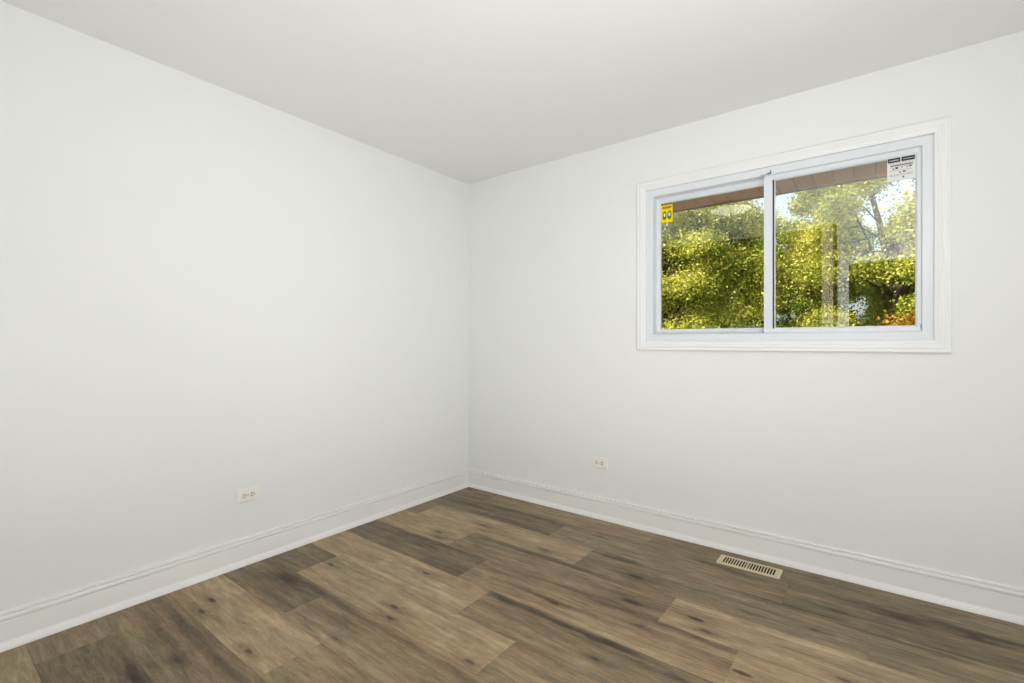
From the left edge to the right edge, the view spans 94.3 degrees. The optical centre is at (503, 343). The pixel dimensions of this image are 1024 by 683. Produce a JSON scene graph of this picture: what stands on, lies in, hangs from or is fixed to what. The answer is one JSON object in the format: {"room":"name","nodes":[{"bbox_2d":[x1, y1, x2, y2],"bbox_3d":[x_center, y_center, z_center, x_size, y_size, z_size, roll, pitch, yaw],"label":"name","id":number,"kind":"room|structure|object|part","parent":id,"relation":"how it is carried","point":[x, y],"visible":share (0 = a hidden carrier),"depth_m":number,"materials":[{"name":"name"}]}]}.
{"room":"empty room","nodes":[
{"label":"empty room","id":0,"kind":"room"},
{"bbox_2d":[0,1,467,611],"bbox_3d":[-1.806,-0.061,2.011,0.140,2.452,5.040,0,0,38],"label":"wall","id":1,"kind":"structure","parent":0,"point":[209,292],"depth_m":2.29,"materials":[{"name":"paint"}]},
{"bbox_2d":[0,468,468,652],"bbox_3d":[-1.294,1.081,2.537,0.022,0.143,3.300,0,0,38],"label":"baseboard","id":2,"kind":"structure","parent":1,"relation":"attached to","point":[27,623],"depth_m":2.27,"materials":[{"name":"paint"}]},
{"bbox_2d":[236,486,258,503],"bbox_3d":[-1.339,0.793,2.488,0.011,0.070,0.115,0,0,38],"label":"wall outlet","id":3,"kind":"object","parent":1,"relation":"attached to","point":[252,493],"visible":1,"depth_m":2.48,"materials":[{"name":"beige plastic"}]},
{"bbox_2d":[242,492,246,498],"bbox_3d":[-1.350,0.793,2.471,0.002,0.034,0.029,0,0,38],"label":"receptacle","id":4,"kind":"object","parent":3,"relation":"attached to","point":[244,494],"depth_m":2.47,"materials":[{"name":"beige plastic"}]},
{"bbox_2d":[249,491,254,496],"bbox_3d":[-1.326,0.793,2.502,0.002,0.034,0.029,0,0,38],"label":"receptacle","id":5,"kind":"object","parent":3,"relation":"attached to","point":[251,493],"depth_m":2.50,"materials":[{"name":"beige plastic"}]},
{"bbox_2d":[0,487,1023,682],"bbox_3d":[0.047,1.153,1.494,3.420,0.001,3.300,0,0,38],"label":"floor","id":6,"kind":"structure","parent":0,"point":[466,585],"depth_m":1.98,"materials":[{"name":"wood"}]},
{"bbox_2d":[716,555,782,578],"bbox_3d":[1.265,1.150,2.456,0.292,0.004,0.120,0,0,38],"label":"floor vent","id":7,"kind":"object","parent":6,"relation":"in","point":[749,566],"visible":1,"depth_m":2.44,"materials":[{"name":"beige metal"}]},
{"bbox_2d":[722,556,776,574],"bbox_3d":[1.265,1.149,2.456,0.249,0.002,0.082,0,0,38],"label":"grille","id":8,"kind":"object","parent":7,"relation":"attached to","point":[749,566],"depth_m":2.45,"materials":[{"name":"beige metal"}]},
{"bbox_2d":[0,0,1023,183],"bbox_3d":[-0.401,-1.367,0.918,3.700,0.160,5.040,0,0,38],"label":"ceiling","id":9,"kind":"structure","parent":0,"point":[466,91],"depth_m":2.12,"materials":[{"name":"paint"}]},
{"bbox_2d":[468,31,1023,588],"bbox_3d":[1.104,-0.061,2.851,3.420,2.452,0.140,0,0,38],"label":"wall","id":10,"kind":"structure","parent":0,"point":[917,459],"depth_m":2.52,"materials":[{"name":"paint"}]},
{"bbox_2d":[592,456,607,469],"bbox_3d":[0.628,0.786,3.126,0.115,0.070,0.011,0,0,38],"label":"wall outlet","id":11,"kind":"object","parent":10,"relation":"attached to","point":[597,462],"visible":1,"depth_m":3.12,"materials":[{"name":"beige plastic"}]},
{"bbox_2d":[468,468,1023,625],"bbox_3d":[1.054,1.081,2.787,3.420,0.143,0.022,0,0,38],"label":"baseboard","id":12,"kind":"structure","parent":10,"relation":"attached to","point":[999,601],"depth_m":2.45,"materials":[{"name":"paint"}]},
{"bbox_2d":[662,161,886,212],"bbox_3d":[1.427,-1.235,3.119,6.600,0.484,0.680,0,0,38],"label":"roof eave","id":13,"kind":"object","parent":10,"relation":"attached to","point":[877,170],"visible":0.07,"depth_m":2.98,"materials":[{"name":"painted wood"}]},
{"bbox_2d":[637,116,951,352],"bbox_3d":[1.436,-0.476,2.575,1.436,1.039,0.148,0,0,38],"label":"window","id":14,"kind":"structure","parent":10,"relation":"attached to","point":[931,332],"depth_m":2.39,"materials":[{"name":"paint"}]},
{"bbox_2d":[661,204,672,222],"bbox_3d":[1.006,-0.801,2.937,0.072,0.108,0.001,0,0,38],"label":"sticker","id":15,"kind":"object","parent":14,"relation":"attached to","point":[666,210],"visible":1,"depth_m":2.94,"materials":[{"name":"yellow paper"}]},
{"bbox_3d":[1.214,-0.476,2.778,0.652,0.856,0.028,0,0,38],"label":"sash","id":16,"kind":"part","parent":14,"relation":"part of","materials":[{"name":"white plastic"}]},
{"bbox_3d":[1.662,-0.476,2.375,0.642,0.846,0.022,0,0,38],"label":"sash","id":17,"kind":"part","parent":14,"relation":"part of","materials":[{"name":"white plastic"}]},
{"bbox_2d":[887,155,914,181],"bbox_3d":[1.855,-0.818,2.220,0.101,0.112,0.001,0,0,38],"label":"label","id":18,"kind":"object","parent":14,"relation":"attached to","point":[900,168],"visible":1,"depth_m":2.22,"materials":[{"name":"white paper"}]},
{"bbox_2d":[890,160,912,176],"bbox_3d":[1.855,-0.817,2.219,0.083,0.062,0.001,0,0,38],"label":"print","id":19,"kind":"object","parent":18,"relation":"attached to","point":[898,168],"depth_m":2.22,"materials":[{"name":"grey paper"}]},
{"label":"outside","id":20,"kind":"structure","parent":0,"visible":0},
{"bbox_3d":[18.319,1.753,27.759,80.000,0.160,60.000,0,0,38],"label":"lawn","id":21,"kind":"structure","parent":20,"visible":0},
{"bbox_2d":[662,199,825,328],"bbox_3d":[3.426,-1.169,9.606,3.343,6.168,5.046,0,0,-45],"label":"leafy tree","id":22,"kind":"object","parent":21,"relation":"on","point":[698,246],"visible":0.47,"depth_m":8.51,"materials":[{"name":"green plant"}]},
{"bbox_2d":[708,206,884,327],"bbox_3d":[7.516,-0.819,12.534,3.426,5.475,5.091,0,0,-44],"label":"leafy tree","id":23,"kind":"object","parent":21,"relation":"on","point":[792,304],"visible":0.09,"depth_m":11.73,"materials":[{"name":"green plant"}]},
{"bbox_2d":[760,177,914,326],"bbox_3d":[6.706,-1.238,7.916,4.506,6.307,3.071,0,0,38],"label":"leafy tree","id":24,"kind":"object","parent":21,"relation":"on","point":[832,244],"visible":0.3,"depth_m":8.03,"materials":[{"name":"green plant"}]},
{"bbox_2d":[855,225,913,325],"bbox_3d":[12.882,-0.912,13.209,4.809,5.658,5.287,0,0,-16],"label":"leafy tree","id":25,"kind":"object","parent":21,"relation":"on","point":[885,225],"visible":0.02,"depth_m":14.17,"materials":[{"name":"green plant"}]},
{"bbox_2d":[870,300,914,325],"bbox_3d":[4.699,0.714,5.277,1.015,2.434,0.938,0,0,10],"label":"leafy tree","id":26,"kind":"object","parent":21,"relation":"on","point":[906,319],"visible":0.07,"depth_m":5.42,"materials":[{"name":"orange plant"}]}
]}

